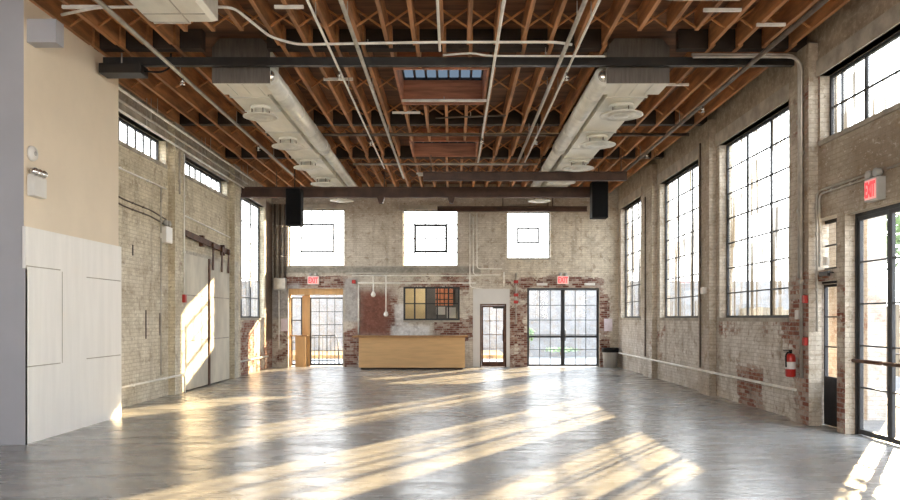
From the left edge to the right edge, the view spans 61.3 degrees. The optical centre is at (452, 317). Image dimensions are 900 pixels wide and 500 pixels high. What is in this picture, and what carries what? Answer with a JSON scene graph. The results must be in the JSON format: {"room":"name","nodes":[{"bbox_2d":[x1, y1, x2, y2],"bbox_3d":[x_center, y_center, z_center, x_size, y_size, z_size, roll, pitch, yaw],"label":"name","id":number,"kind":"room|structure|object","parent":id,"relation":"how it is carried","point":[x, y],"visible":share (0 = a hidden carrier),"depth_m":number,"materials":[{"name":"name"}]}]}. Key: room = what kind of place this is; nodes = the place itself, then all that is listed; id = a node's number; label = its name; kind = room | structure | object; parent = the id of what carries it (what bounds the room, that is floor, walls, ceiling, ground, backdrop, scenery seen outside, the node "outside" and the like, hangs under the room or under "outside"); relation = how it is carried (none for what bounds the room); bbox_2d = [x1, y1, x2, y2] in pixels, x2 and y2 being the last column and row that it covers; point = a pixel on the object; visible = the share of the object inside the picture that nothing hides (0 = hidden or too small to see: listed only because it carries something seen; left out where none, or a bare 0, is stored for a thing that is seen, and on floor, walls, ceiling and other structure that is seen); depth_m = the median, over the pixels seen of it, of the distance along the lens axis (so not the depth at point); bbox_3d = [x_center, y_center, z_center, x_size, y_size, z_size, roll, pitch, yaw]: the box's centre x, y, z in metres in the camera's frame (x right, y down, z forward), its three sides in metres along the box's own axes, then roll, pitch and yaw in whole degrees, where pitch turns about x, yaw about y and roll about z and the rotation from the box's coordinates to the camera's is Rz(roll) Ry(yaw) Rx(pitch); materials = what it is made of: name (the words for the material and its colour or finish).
{"room":"empty industrial hall","nodes":[
{"label":"empty industrial hall","id":0,"kind":"room"},
{"bbox_2d":[0,0,120,444],"bbox_3d":[-7.335,-1.385,10.985,4.530,5.970,2.790,0,0,0],"label":"wall partition","id":1,"kind":"structure","parent":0,"point":[60,253],"depth_m":10.35,"materials":[{"name":"beige paint"}]},
{"bbox_2d":[27,146,37,160],"bbox_3d":[-5.407,-2.120,9.800,0.063,0.200,0.200,0,0,0],"label":"wall sensor","id":2,"kind":"object","parent":1,"relation":"attached to","point":[32,153],"visible":1,"depth_m":9.75,"materials":[{"name":"white plastic"}]},
{"bbox_2d":[27,167,47,198],"bbox_3d":[-5.371,-1.744,9.830,0.122,0.369,0.310,0,0,0],"label":"emergency light","id":3,"kind":"object","parent":1,"relation":"attached to","point":[36,181],"visible":1,"depth_m":9.75,"materials":[{"name":"white plastic"}]},
{"bbox_2d":[103,57,793,66],"bbox_3d":[-0.068,-3.955,11.750,10.645,0.125,0.100,0,0,0],"label":"beam","id":4,"kind":"structure","parent":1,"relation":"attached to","point":[145,61],"depth_m":11.70,"materials":[{"name":"black metal"}]},
{"bbox_2d":[99,53,171,78],"bbox_3d":[-4.863,-3.905,11.700,1.053,0.350,0.300,0,0,0],"label":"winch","id":5,"kind":"object","parent":4,"relation":"attached to","point":[121,70],"visible":0.93,"depth_m":11.55,"materials":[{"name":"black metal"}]},
{"bbox_2d":[119,84,271,407],"bbox_3d":[-5.930,-1.425,18.750,0.340,6.050,12.900,0,0,0],"label":"wall","id":6,"kind":"structure","parent":0,"point":[139,234],"depth_m":15.75,"materials":[{"name":"brick"}]},
{"bbox_2d":[119,117,166,168],"bbox_3d":[-5.985,-3.355,14.160,0.230,0.570,2.920,0,0,0],"label":"window","id":7,"kind":"structure","parent":6,"relation":"in","point":[156,160],"depth_m":14.63,"materials":[{"name":"metal"}]},
{"bbox_2d":[119,166,166,189],"bbox_3d":[-5.870,-2.640,14.000,0.048,0.048,3.100,0,0,0],"label":"conduit","id":8,"kind":"object","parent":6,"relation":"attached to","point":[120,167],"visible":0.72,"depth_m":14.27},
{"bbox_2d":[121,374,185,392],"bbox_3d":[-5.720,1.384,14.336,0.053,0.421,3.772,0,0,0],"label":"pipe","id":9,"kind":"object","parent":6,"relation":"attached to","point":[183,375],"visible":0.93,"depth_m":14.72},
{"bbox_2d":[160,238,161,375],"bbox_3d":[-5.840,-0.225,15.200,0.031,2.750,0.031,0,0,0],"label":"conduit","id":10,"kind":"object","parent":6,"relation":"attached to","point":[160,238],"visible":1,"depth_m":15.19,"materials":[{"name":"metal"}]},
{"bbox_2d":[160,220,172,243],"bbox_3d":[-5.830,-1.754,15.450,0.139,0.468,0.340,0,0,0],"label":"electrical box","id":11,"kind":"object","parent":6,"relation":"attached to","point":[166,235],"visible":1,"depth_m":15.33,"materials":[{"name":"white plastic"}]},
{"bbox_2d":[119,98,243,187],"bbox_3d":[-5.700,-3.809,16.575,0.044,0.562,8.250,0,0,0],"label":"conduit","id":12,"kind":"object","parent":6,"relation":"attached to","point":[120,110],"visible":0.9,"depth_m":15.28,"materials":[{"name":"metal"}]},
{"bbox_2d":[119,98,247,184],"bbox_3d":[-5.620,-3.869,16.625,0.044,0.442,8.350,0,0,0],"label":"conduit","id":13,"kind":"object","parent":6,"relation":"attached to","point":[120,100],"visible":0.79,"depth_m":15.34,"materials":[{"name":"metal"}]},
{"bbox_2d":[183,154,184,293],"bbox_3d":[-5.735,-2.005,16.220,0.038,2.990,0.038,0,0,0],"label":"conduit","id":14,"kind":"object","parent":6,"relation":"attached to","point":[184,154],"visible":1,"depth_m":16.21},
{"bbox_2d":[184,253,207,389],"bbox_3d":[-5.827,0.085,17.175,0.066,2.970,1.650,0,0,0],"label":"sliding door","id":15,"kind":"structure","parent":6,"relation":"in","point":[196,268],"depth_m":17.18,"materials":[{"name":"paint"}]},
{"bbox_2d":[185,161,227,198],"bbox_3d":[-5.985,-3.330,18.285,0.230,0.460,3.130,0,0,0],"label":"window","id":16,"kind":"structure","parent":6,"relation":"in","point":[195,168],"depth_m":18.34,"materials":[{"name":"glass"}]},
{"bbox_2d":[185,230,227,255],"bbox_3d":[-5.842,-1.787,17.950,0.114,0.393,3.606,0,0,0],"label":"door track","id":17,"kind":"object","parent":6,"relation":"attached to","point":[201,239],"visible":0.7,"depth_m":17.65,"materials":[{"name":"metal"}]},
{"bbox_2d":[207,242,229,384],"bbox_3d":[-5.810,-0.117,18.867,0.120,3.413,1.705,0,0,0],"label":"sliding door","id":18,"kind":"structure","parent":17,"relation":"hanging from","point":[218,272],"depth_m":18.80,"materials":[{"name":"paint"}]},
{"bbox_2d":[240,197,264,319],"bbox_3d":[-5.985,-1.700,22.255,0.230,3.520,2.990,0,0,0],"label":"window","id":19,"kind":"structure","parent":6,"relation":"in","point":[249,317],"depth_m":22.71,"materials":[{"name":"metal"}]},
{"bbox_2d":[29,0,849,205],"bbox_3d":[-1.975,-4.015,10.550,15.450,0.870,29.100,0,0,0],"label":"ceiling","id":20,"kind":"structure","parent":0,"point":[687,27],"depth_m":12.50,"materials":[{"name":"brown wood"}]},
{"bbox_2d":[129,0,217,22],"bbox_3d":[-3.350,-3.855,8.525,0.860,0.410,1.850,0,0,0],"label":"air duct","id":21,"kind":"object","parent":20,"relation":"attached to","point":[188,11],"depth_m":9.07,"materials":[{"name":"metal"}]},
{"bbox_2d":[119,87,253,180],"bbox_3d":[-5.500,-3.924,16.675,0.044,0.332,8.450,0,0,0],"label":"conduit","id":22,"kind":"object","parent":20,"relation":"attached to","point":[120,89],"visible":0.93,"depth_m":15.25,"materials":[{"name":"metal"}]},
{"bbox_2d":[94,0,293,175],"bbox_3d":[-4.270,-3.885,12.150,0.080,0.410,16.300,0,0,0],"label":"pipe","id":23,"kind":"object","parent":20,"relation":"hanging from","point":[101,3],"visible":0.97,"depth_m":11.93,"materials":[{"name":"metal"}]},
{"bbox_2d":[212,38,357,202],"bbox_3d":[-3.224,-3.910,17.529,1.078,0.910,11.349,0,0,0],"label":"air duct","id":24,"kind":"object","parent":20,"relation":"hanging from","point":[267,100],"visible":0.89,"depth_m":13.19,"materials":[{"name":"silver metal"}]},
{"bbox_2d":[243,104,277,121],"bbox_3d":[-3.340,-3.562,13.200,0.600,0.213,0.600,0,0,0],"label":"diffuser","id":25,"kind":"object","parent":24,"relation":"attached to","point":[256,112],"depth_m":13.13,"materials":[{"name":"metal"}]},
{"bbox_2d":[272,136,304,150],"bbox_3d":[-3.360,-3.562,15.500,0.660,0.213,0.660,0,0,0],"label":"diffuser","id":26,"kind":"object","parent":24,"relation":"attached to","point":[287,143],"depth_m":15.42,"materials":[{"name":"metal"}]},
{"bbox_2d":[293,159,322,170],"bbox_3d":[-3.370,-3.562,17.700,0.680,0.213,0.680,0,0,0],"label":"diffuser","id":27,"kind":"object","parent":24,"relation":"attached to","point":[307,165],"depth_m":17.61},
{"bbox_2d":[310,176,336,186],"bbox_3d":[-3.380,-3.562,19.850,0.680,0.213,0.680,0,0,0],"label":"diffuser","id":28,"kind":"object","parent":24,"relation":"attached to","point":[323,180],"depth_m":19.75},
{"bbox_2d":[330,198,353,202],"bbox_3d":[-3.300,-3.562,22.600,0.720,0.213,0.720,0,0,0],"label":"diffuser","id":29,"kind":"object","parent":24,"relation":"attached to","point":[339,200],"depth_m":22.51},
{"bbox_2d":[286,169,303,226],"bbox_3d":[-4.310,-3.295,20.670,0.420,1.590,0.380,0,0,0],"label":"loudspeaker","id":30,"kind":"object","parent":20,"relation":"hanging from","point":[294,196],"visible":0.97,"depth_m":20.48,"materials":[{"name":"black plastic"}]},
{"bbox_2d":[286,189,299,223],"bbox_3d":[-4.310,-3.000,20.492,0.380,0.940,0.025,0,0,0],"label":"grille","id":31,"kind":"object","parent":30,"relation":"attached to","point":[292,195],"depth_m":20.48,"materials":[{"name":"metal"}]},
{"bbox_2d":[61,5,571,45],"bbox_3d":[-1.760,-4.050,10.756,7.002,0.080,1.129,0,0,-16],"label":"conduit","id":32,"kind":"object","parent":20,"relation":"attached to","point":[110,6],"visible":0.84,"depth_m":11.08,"materials":[{"name":"metal"}]},
{"bbox_2d":[306,0,384,168],"bbox_3d":[-1.770,-3.905,12.300,0.080,0.370,14.600,0,0,0],"label":"pipe","id":33,"kind":"object","parent":20,"relation":"hanging from","point":[307,1],"visible":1,"depth_m":11.84,"materials":[{"name":"silver metal"}]},
{"bbox_2d":[338,0,403,178],"bbox_3d":[-1.360,-3.955,12.950,0.060,0.270,15.900,0,0,0],"label":"pipe","id":34,"kind":"object","parent":20,"relation":"hanging from","point":[341,2],"visible":1,"depth_m":11.88,"materials":[{"name":"metal"}]},
{"bbox_2d":[240,187,589,203],"bbox_3d":[-1.020,-3.405,21.100,9.740,0.450,0.200,0,0,0],"label":"beam","id":35,"kind":"structure","parent":20,"relation":"attached to","point":[380,193],"depth_m":21.09,"materials":[{"name":"brown metal"}]},
{"bbox_2d":[436,0,440,51],"bbox_3d":[-0.190,-3.970,8.000,0.040,0.240,6.000,0,0,0],"label":"conduit","id":36,"kind":"object","parent":20,"relation":"hanging from","point":[437,1],"visible":1,"depth_m":10.00,"materials":[{"name":"metal"}]},
{"bbox_2d":[393,52,489,104],"bbox_3d":[-0.190,-4.338,13.505,1.580,0.516,2.110,0,0,0],"label":"window","id":37,"kind":"structure","parent":20,"relation":"attached to","point":[412,82],"depth_m":14.50,"materials":[{"name":"brown wood"}]},
{"bbox_2d":[409,128,478,156],"bbox_3d":[-0.210,-4.278,18.405,1.620,0.396,1.710,0,0,0],"label":"window","id":38,"kind":"structure","parent":20,"relation":"attached to","point":[420,146],"depth_m":19.21,"materials":[{"name":"brown wood"}]},
{"bbox_2d":[402,99,486,101],"bbox_3d":[-0.165,-4.041,14.050,1.570,0.098,0.056,0,0,0],"label":"conduit","id":39,"kind":"object","parent":20,"relation":"hanging from","point":[403,100],"visible":0.98,"depth_m":14.03,"materials":[{"name":"metal"}]},
{"bbox_2d":[353,161,537,164],"bbox_3d":[-0.200,-4.030,19.750,4.800,0.120,0.060,0,0,0],"label":"conduit","id":40,"kind":"object","parent":20,"relation":"attached to","point":[445,163],"visible":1,"depth_m":19.73,"materials":[{"name":"metal"}]},
{"bbox_2d":[435,112,505,118],"bbox_3d":[0.350,-4.036,15.100,1.414,0.108,0.036,0,0,8],"label":"conduit","id":41,"kind":"object","parent":20,"relation":"hanging from","point":[470,116],"visible":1,"depth_m":15.09,"materials":[{"name":"metal"}]},
{"bbox_2d":[267,133,688,135],"bbox_3d":[0.550,-4.048,16.750,9.300,0.085,0.070,0,0,0],"label":"conduit","id":42,"kind":"object","parent":20,"relation":"hanging from","point":[323,134],"visible":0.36,"depth_m":16.72,"materials":[{"name":"metal"}]},
{"bbox_2d":[477,0,505,162],"bbox_3d":[0.620,-3.900,11.900,0.080,0.380,13.800,0,0,0],"label":"pipe","id":43,"kind":"object","parent":20,"relation":"hanging from","point":[502,3],"visible":1,"depth_m":11.63,"materials":[{"name":"silver metal"}]},
{"bbox_2d":[437,206,586,211],"bbox_3d":[1.900,-3.500,24.400,4.800,0.160,0.120,0,0,0],"label":"beam","id":44,"kind":"structure","parent":20,"relation":"attached to","point":[439,208],"depth_m":24.39,"materials":[{"name":"brown metal"}]},
{"bbox_2d":[443,47,604,56],"bbox_3d":[1.074,-4.017,11.451,2.455,0.146,0.131,0,0,-2],"label":"conduit","id":45,"kind":"object","parent":20,"relation":"attached to","point":[464,53],"visible":1,"depth_m":11.47,"materials":[{"name":"metal"}]},
{"bbox_2d":[423,171,627,180],"bbox_3d":[1.800,-3.540,19.000,5.100,0.220,0.140,0,0,0],"label":"beam","id":46,"kind":"structure","parent":20,"relation":"attached to","point":[427,175],"depth_m":18.99,"materials":[{"name":"brown metal"}]},
{"bbox_2d":[516,0,587,163],"bbox_3d":[1.600,-3.949,11.900,0.064,0.282,13.800,0,0,0],"label":"pipe","id":47,"kind":"object","parent":20,"relation":"hanging from","point":[584,2],"visible":1,"depth_m":11.53,"materials":[{"name":"metal"}]},
{"bbox_2d":[524,0,600,162],"bbox_3d":[1.780,-3.905,11.900,0.080,0.370,13.800,0,0,0],"label":"pipe","id":48,"kind":"object","parent":20,"relation":"hanging from","point":[592,14],"visible":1,"depth_m":11.87,"materials":[{"name":"silver metal"}]},
{"bbox_2d":[590,167,607,218],"bbox_3d":[3.960,-3.395,20.620,0.440,1.390,0.380,0,0,0],"label":"loudspeaker","id":49,"kind":"object","parent":20,"relation":"hanging from","point":[598,190],"visible":0.99,"depth_m":20.43,"materials":[{"name":"black plastic"}]},
{"bbox_2d":[593,182,607,216],"bbox_3d":[3.960,-3.190,20.442,0.400,0.920,0.025,0,0,0],"label":"grille","id":50,"kind":"object","parent":49,"relation":"attached to","point":[600,189],"depth_m":20.43,"materials":[{"name":"metal"}]},
{"bbox_2d":[528,38,669,202],"bbox_3d":[2.763,-3.910,17.528,1.244,0.910,11.354,0,0,0],"label":"air duct","id":51,"kind":"object","parent":20,"relation":"hanging from","point":[611,97],"visible":0.76,"depth_m":12.98,"materials":[{"name":"silver metal"}]},
{"bbox_2d":[528,198,550,202],"bbox_3d":[2.580,-3.562,22.700,0.680,0.213,0.680,0,0,0],"label":"diffuser","id":52,"kind":"object","parent":51,"relation":"attached to","point":[538,200],"depth_m":22.59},
{"bbox_2d":[548,181,575,184],"bbox_3d":[2.800,-3.562,19.600,0.720,0.213,0.720,0,0,0],"label":"diffuser","id":53,"kind":"object","parent":51,"relation":"attached to","point":[550,182],"depth_m":19.54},
{"bbox_2d":[562,159,593,171],"bbox_3d":[2.920,-3.562,17.750,0.740,0.213,0.740,0,0,0],"label":"diffuser","id":54,"kind":"object","parent":51,"relation":"attached to","point":[577,165],"depth_m":17.66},
{"bbox_2d":[579,134,615,149],"bbox_3d":[2.910,-3.562,15.350,0.740,0.213,0.740,0,0,0],"label":"diffuser","id":55,"kind":"object","parent":51,"relation":"attached to","point":[595,141],"depth_m":15.26,"materials":[{"name":"metal"}]},
{"bbox_2d":[599,102,642,120],"bbox_3d":[2.900,-3.562,13.100,0.740,0.213,0.740,0,0,0],"label":"diffuser","id":56,"kind":"object","parent":51,"relation":"attached to","point":[613,111],"depth_m":13.01,"materials":[{"name":"metal"}]},
{"bbox_2d":[624,0,828,170],"bbox_3d":[4.470,-3.885,12.000,0.080,0.410,16.000,0,0,0],"label":"pipe","id":57,"kind":"object","parent":20,"relation":"hanging from","point":[820,3],"visible":0.95,"depth_m":11.83,"materials":[{"name":"silver metal"}]},
{"bbox_2d":[427,289,457,318],"bbox_3d":[-0.875,0.000,26.250,3.050,3.200,2.100,0,0,0],"label":"wall","id":58,"kind":"structure","parent":0,"point":[431,293],"depth_m":27.20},
{"bbox_2d":[438,289,452,304],"bbox_3d":[-0.310,-0.875,27.137,0.620,0.850,0.115,0,0,0],"label":"brick panel","id":59,"kind":"object","parent":58,"relation":"attached to","point":[442,293],"visible":0.59,"depth_m":27.10,"materials":[{"name":"orange brick"}]},
{"bbox_2d":[272,184,617,366],"bbox_3d":[-0.250,-1.425,24.975,12.000,6.050,0.450,0,0,0],"label":"wall","id":60,"kind":"structure","parent":0,"point":[582,247],"depth_m":24.80,"materials":[{"name":"paint"}]},
{"bbox_2d":[273,204,275,277],"bbox_3d":[-5.800,-2.500,24.730,0.067,2.400,0.067,0,0,0],"label":"conduit","id":61,"kind":"object","parent":60,"relation":"attached to","point":[274,225],"visible":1,"depth_m":24.70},
{"bbox_2d":[273,278,286,289],"bbox_3d":[-5.620,-1.100,24.692,0.400,0.400,0.214,0,0,0],"label":"junction box","id":62,"kind":"object","parent":60,"relation":"attached to","point":[278,283],"visible":1,"depth_m":24.58,"materials":[{"name":"grey metal"}]},
{"bbox_2d":[278,290,279,348],"bbox_3d":[-5.660,0.050,24.720,0.048,1.900,0.048,0,0,0],"label":"conduit","id":63,"kind":"object","parent":62,"relation":"attached to","point":[278,290],"visible":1,"depth_m":24.70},
{"bbox_2d":[279,204,280,277],"bbox_3d":[-5.630,-2.500,24.730,0.067,2.400,0.067,0,0,0],"label":"conduit","id":64,"kind":"object","parent":60,"relation":"attached to","point":[279,204],"visible":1,"depth_m":24.70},
{"bbox_2d":[284,204,285,277],"bbox_3d":[-5.460,-2.500,24.730,0.067,2.400,0.067,0,0,0],"label":"conduit","id":65,"kind":"object","parent":60,"relation":"attached to","point":[284,204],"visible":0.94,"depth_m":24.71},
{"bbox_2d":[307,273,318,283],"bbox_3d":[-4.550,-1.285,24.767,0.380,0.380,0.095,0,0,0],"label":"exit sign","id":66,"kind":"object","parent":60,"relation":"attached to","point":[311,279],"visible":1,"depth_m":24.73,"materials":[{"name":"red plastic"}]},
{"bbox_2d":[289,289,342,366],"bbox_3d":[-4.485,0.320,25.000,1.790,2.560,0.400,0,0,0],"label":"door","id":67,"kind":"structure","parent":60,"relation":"in","point":[306,300],"depth_m":25.10,"materials":[{"name":"brown wood"}]},
{"bbox_2d":[288,210,343,267],"bbox_3d":[-4.470,-2.600,24.910,1.820,1.920,0.280,0,0,0],"label":"window","id":68,"kind":"structure","parent":60,"relation":"in","point":[311,224],"depth_m":25.00,"materials":[{"name":"metal"}]},
{"bbox_2d":[352,275,480,275],"bbox_3d":[-1.200,-1.380,24.770,4.200,0.043,0.043,0,0,0],"label":"conduit","id":69,"kind":"object","parent":60,"relation":"attached to","point":[352,275],"visible":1,"depth_m":24.75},
{"bbox_2d":[358,282,475,283],"bbox_3d":[-1.175,-1.140,24.770,3.850,0.053,0.053,0,0,0],"label":"conduit","id":70,"kind":"object","parent":60,"relation":"attached to","point":[358,282],"visible":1,"depth_m":24.76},
{"bbox_2d":[403,210,457,267],"bbox_3d":[-0.735,-2.590,24.910,1.790,1.900,0.280,0,0,0],"label":"window","id":71,"kind":"structure","parent":60,"relation":"in","point":[425,251],"depth_m":25.00,"materials":[{"name":"metal"}]},
{"bbox_2d":[403,287,459,321],"bbox_3d":[-0.700,-0.440,24.835,1.840,1.160,0.130,0,0,0],"label":"window","id":72,"kind":"structure","parent":60,"relation":"in","point":[404,288],"depth_m":24.85,"materials":[{"name":"metal"}]},
{"bbox_2d":[405,289,424,318],"bbox_3d":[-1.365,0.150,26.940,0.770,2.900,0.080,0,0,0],"label":"board","id":73,"kind":"object","parent":72,"relation":"in","point":[409,293],"visible":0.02,"depth_m":26.90,"materials":[{"name":"wood"}]},
{"bbox_2d":[476,213,501,268],"bbox_3d":[1.179,-2.491,24.710,0.842,1.818,0.043,0,0,0],"label":"conduit","id":74,"kind":"object","parent":60,"relation":"attached to","point":[476,213],"visible":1,"depth_m":24.70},
{"bbox_2d":[473,289,509,366],"bbox_3d":[1.250,0.325,24.852,1.200,2.550,0.144,0,0,0],"label":"door","id":75,"kind":"structure","parent":60,"relation":"in","point":[480,296],"depth_m":24.78,"materials":[{"name":"white paint"}]},
{"bbox_2d":[514,273,517,323],"bbox_3d":[2.050,-0.625,24.730,0.140,1.650,0.120,0,0,0],"label":"pipe","id":76,"kind":"object","parent":60,"relation":"attached to","point":[515,280],"visible":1,"depth_m":24.72,"materials":[{"name":"metal"}]},
{"bbox_2d":[507,212,550,259],"bbox_3d":[2.470,-2.685,24.910,1.420,1.590,0.280,0,0,0],"label":"window","id":77,"kind":"structure","parent":60,"relation":"in","point":[517,227],"depth_m":25.00,"materials":[{"name":"metal"}]},
{"bbox_2d":[527,288,598,366],"bbox_3d":[3.600,0.310,24.919,2.360,2.580,0.163,0,0,0],"label":"door","id":78,"kind":"structure","parent":60,"relation":"in","point":[563,334],"depth_m":24.92,"materials":[{"name":"metal"}]},
{"bbox_2d":[557,272,568,283],"bbox_3d":[3.580,-1.295,24.767,0.380,0.380,0.095,0,0,0],"label":"exit sign","id":79,"kind":"object","parent":60,"relation":"attached to","point":[560,279],"visible":1,"depth_m":24.73,"materials":[{"name":"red plastic"}]},
{"bbox_2d":[0,366,899,499],"bbox_3d":[-1.990,1.700,10.590,15.220,0.200,29.180,0,0,0],"label":"floor","id":80,"kind":"structure","parent":0,"point":[309,432],"depth_m":9.46,"materials":[{"name":"concrete"}]},
{"bbox_2d":[290,335,308,366],"bbox_3d":[-5.040,1.080,24.965,0.560,1.040,0.270,0,0,0],"label":"stand","id":81,"kind":"object","parent":80,"relation":"on","point":[300,340],"visible":1,"depth_m":24.86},
{"bbox_2d":[352,335,467,368],"bbox_3d":[-1.330,1.075,23.880,3.580,1.050,0.840,0,0,0],"label":"reception counter","id":82,"kind":"object","parent":80,"relation":"on","point":[375,351],"depth_m":23.55,"materials":[{"name":"brown wood"}]},
{"bbox_2d":[352,335,467,336],"bbox_3d":[-1.330,0.575,23.880,3.580,0.050,0.840,0,0,0],"label":"countertop","id":83,"kind":"structure","parent":82,"relation":"on","point":[354,335],"depth_m":23.46,"materials":[{"name":"brown wood"}]},
{"bbox_2d":[602,348,618,367],"bbox_3d":[5.060,1.280,24.450,0.536,0.640,0.536,0,0,0],"label":"trash can","id":84,"kind":"object","parent":80,"relation":"on","point":[610,355],"visible":0.99,"depth_m":24.25,"materials":[{"name":"black plastic"}]},
{"bbox_2d":[618,0,899,433],"bbox_3d":[5.460,-1.425,10.600,0.400,6.050,29.200,0,0,0],"label":"wall","id":85,"kind":"structure","parent":0,"point":[753,350],"depth_m":12.46,"materials":[{"name":"brick"}]},
{"bbox_2d":[620,200,640,319],"bbox_3d":[5.480,-1.720,23.150,0.220,3.560,2.600,0,0,0],"label":"window","id":86,"kind":"structure","parent":85,"relation":"in","point":[632,249],"depth_m":23.56,"materials":[{"name":"metal"}]},
{"bbox_2d":[644,197,645,356],"bbox_3d":[5.235,-1.125,20.700,0.043,4.350,0.043,0,0,0],"label":"conduit","id":87,"kind":"object","parent":85,"relation":"attached to","point":[645,197],"visible":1,"depth_m":20.68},
{"bbox_2d":[659,164,697,320],"bbox_3d":[5.480,-1.720,18.175,0.220,3.560,3.350,0,0,0],"label":"window","id":88,"kind":"structure","parent":85,"relation":"in","point":[679,317],"depth_m":18.51,"materials":[{"name":"metal"}]},
{"bbox_2d":[699,143,700,367],"bbox_3d":[5.235,-1.325,16.100,0.043,4.750,0.043,0,0,0],"label":"conduit","id":89,"kind":"object","parent":85,"relation":"attached to","point":[699,143],"visible":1,"depth_m":16.08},
{"bbox_2d":[618,352,796,390],"bbox_3d":[5.238,1.100,17.810,0.058,0.080,12.380,0,0,0],"label":"pipe","id":90,"kind":"object","parent":85,"relation":"attached to","point":[647,358],"visible":1,"depth_m":14.81,"materials":[{"name":"metal"}]},
{"bbox_2d":[691,53,799,277],"bbox_3d":[4.427,-2.300,11.470,1.654,3.399,0.058,0,0,0],"label":"conduit","id":91,"kind":"object","parent":85,"relation":"attached to","point":[692,54],"visible":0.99,"depth_m":11.45,"materials":[{"name":"metal"}]},
{"bbox_2d":[693,55,803,377],"bbox_3d":[4.427,-1.522,11.400,1.654,4.844,0.058,0,0,0],"label":"conduit","id":92,"kind":"object","parent":85,"relation":"attached to","point":[801,152],"visible":1,"depth_m":11.38,"materials":[{"name":"metal"}]},
{"bbox_2d":[718,106,788,321],"bbox_3d":[5.480,-1.720,13.800,0.220,3.560,3.200,0,0,0],"label":"window","id":93,"kind":"structure","parent":85,"relation":"in","point":[774,233],"depth_m":13.92,"materials":[{"name":"metal"}]},
{"bbox_2d":[783,350,797,376],"bbox_3d":[5.154,0.693,11.620,0.209,0.415,0.153,0,0,0],"label":"fire extinguisher","id":94,"kind":"object","parent":85,"relation":"attached to","point":[791,360],"visible":1,"depth_m":11.57,"materials":[{"name":"red metal"}]},
{"bbox_2d":[822,281,836,426],"bbox_3d":[5.600,0.530,11.110,0.080,2.140,0.840,0,0,0],"label":"door","id":95,"kind":"structure","parent":85,"relation":"in","point":[830,383],"depth_m":11.30,"materials":[{"name":"metal"}]},
{"bbox_2d":[825,218,836,269],"bbox_3d":[5.622,-1.080,11.110,0.045,0.760,0.840,0,0,0],"label":"window","id":96,"kind":"structure","parent":85,"relation":"in","point":[835,219],"depth_m":11.18,"materials":[{"name":"metal"}]},
{"bbox_2d":[815,174,864,331],"bbox_3d":[5.360,-0.838,10.530,0.038,2.076,1.379,0,0,0],"label":"conduit","id":97,"kind":"object","parent":85,"relation":"attached to","point":[860,176],"visible":0.94,"depth_m":11.19,"materials":[{"name":"metal"}]},
{"bbox_2d":[818,178,865,266],"bbox_3d":[5.360,-1.290,10.488,0.038,1.079,1.296,0,0,0],"label":"conduit","id":98,"kind":"object","parent":85,"relation":"attached to","point":[862,179],"visible":0.94,"depth_m":11.11,"materials":[{"name":"metal"}]},
{"bbox_2d":[818,31,899,145],"bbox_3d":[5.480,-3.045,9.240,0.220,1.030,3.880,0,0,0],"label":"window","id":99,"kind":"structure","parent":85,"relation":"in","point":[845,129],"depth_m":10.31,"materials":[{"name":"metal"}]},
{"bbox_2d":[864,168,885,202],"bbox_3d":[5.340,-1.684,9.630,0.127,0.399,0.300,0,0,0],"label":"exit sign","id":100,"kind":"object","parent":85,"relation":"attached to","point":[874,184],"visible":1,"depth_m":9.53,"materials":[{"name":"red plastic"}]},
{"bbox_2d":[851,203,899,445],"bbox_3d":[5.537,0.085,9.660,0.186,3.030,1.620,0,0,0],"label":"door","id":101,"kind":"structure","parent":85,"relation":"in","point":[890,211],"depth_m":9.84,"materials":[{"name":"metal"}]},
{"bbox_2d":[829,215,885,419],"bbox_3d":[6.750,0.050,13.050,0.300,3.500,1.900,0,0,0],"label":"wall","id":102,"kind":"structure","parent":0,"point":[874,228],"depth_m":12.10,"materials":[{"name":"brick"}]},
{"label":"outside","id":103,"kind":"structure","parent":0,"visible":0},
{"bbox_2d":[529,357,595,358],"bbox_3d":[0.000,1.855,25.000,120.000,0.090,130.000,0,0,0],"label":"ground","id":104,"kind":"structure","parent":103,"point":[529,357],"depth_m":34.39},
{"bbox_2d":[293,350,502,359],"bbox_3d":[-5.450,1.640,32.600,15.100,0.320,4.600,0,0,0],"label":"dry grass","id":105,"kind":"structure","parent":104,"relation":"on","point":[331,354],"depth_m":30.82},
{"bbox_2d":[293,359,595,365],"bbox_3d":[0.000,1.710,27.700,12.000,0.180,5.000,0,0,0],"label":"path","id":106,"kind":"structure","parent":104,"relation":"on","point":[531,361],"depth_m":28.30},
{"bbox_2d":[293,334,339,363],"bbox_3d":[-4.675,1.100,26.613,2.357,1.041,0.866,0,0,28],"label":"metal railing","id":107,"kind":"object","parent":106,"relation":"on","point":[314,360],"visible":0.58,"depth_m":26.78,"materials":[{"name":"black metal"}]},
{"bbox_2d":[242,281,788,356],"bbox_3d":[1.500,0.050,35.500,33.000,3.500,1.000,0,0,0],"label":"wall","id":108,"kind":"structure","parent":104,"relation":"on","point":[763,297],"depth_m":35.00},
{"bbox_2d":[740,304,899,376],"bbox_3d":[13.260,0.660,21.000,0.120,2.280,30.000,0,0,0],"label":"fence","id":109,"kind":"object","parent":104,"relation":"on","point":[761,310],"visible":0.12,"depth_m":22.88,"materials":[{"name":"white"}]},
{"bbox_2d":[864,376,899,438],"bbox_3d":[9.110,1.715,13.600,6.580,0.170,23.200,0,0,0],"label":"path","id":110,"kind":"structure","parent":104,"relation":"on","point":[878,426],"depth_m":11.74,"materials":[{"name":"concrete"}]},
{"bbox_2d":[886,212,899,269],"bbox_3d":[8.039,-0.416,14.489,1.788,4.446,2.107,0,0,0],"label":"tree","id":111,"kind":"object","parent":110,"relation":"on","point":[898,215],"visible":0.04,"depth_m":14.08,"materials":[{"name":"green plant"}]},
{"bbox_2d":[886,212,899,394],"bbox_3d":[9.091,-0.512,16.126,1.862,4.638,2.076,0,0,0],"label":"tree","id":112,"kind":"object","parent":110,"relation":"on","point":[897,263],"visible":0.02,"depth_m":16.07,"materials":[{"name":"green plant"}]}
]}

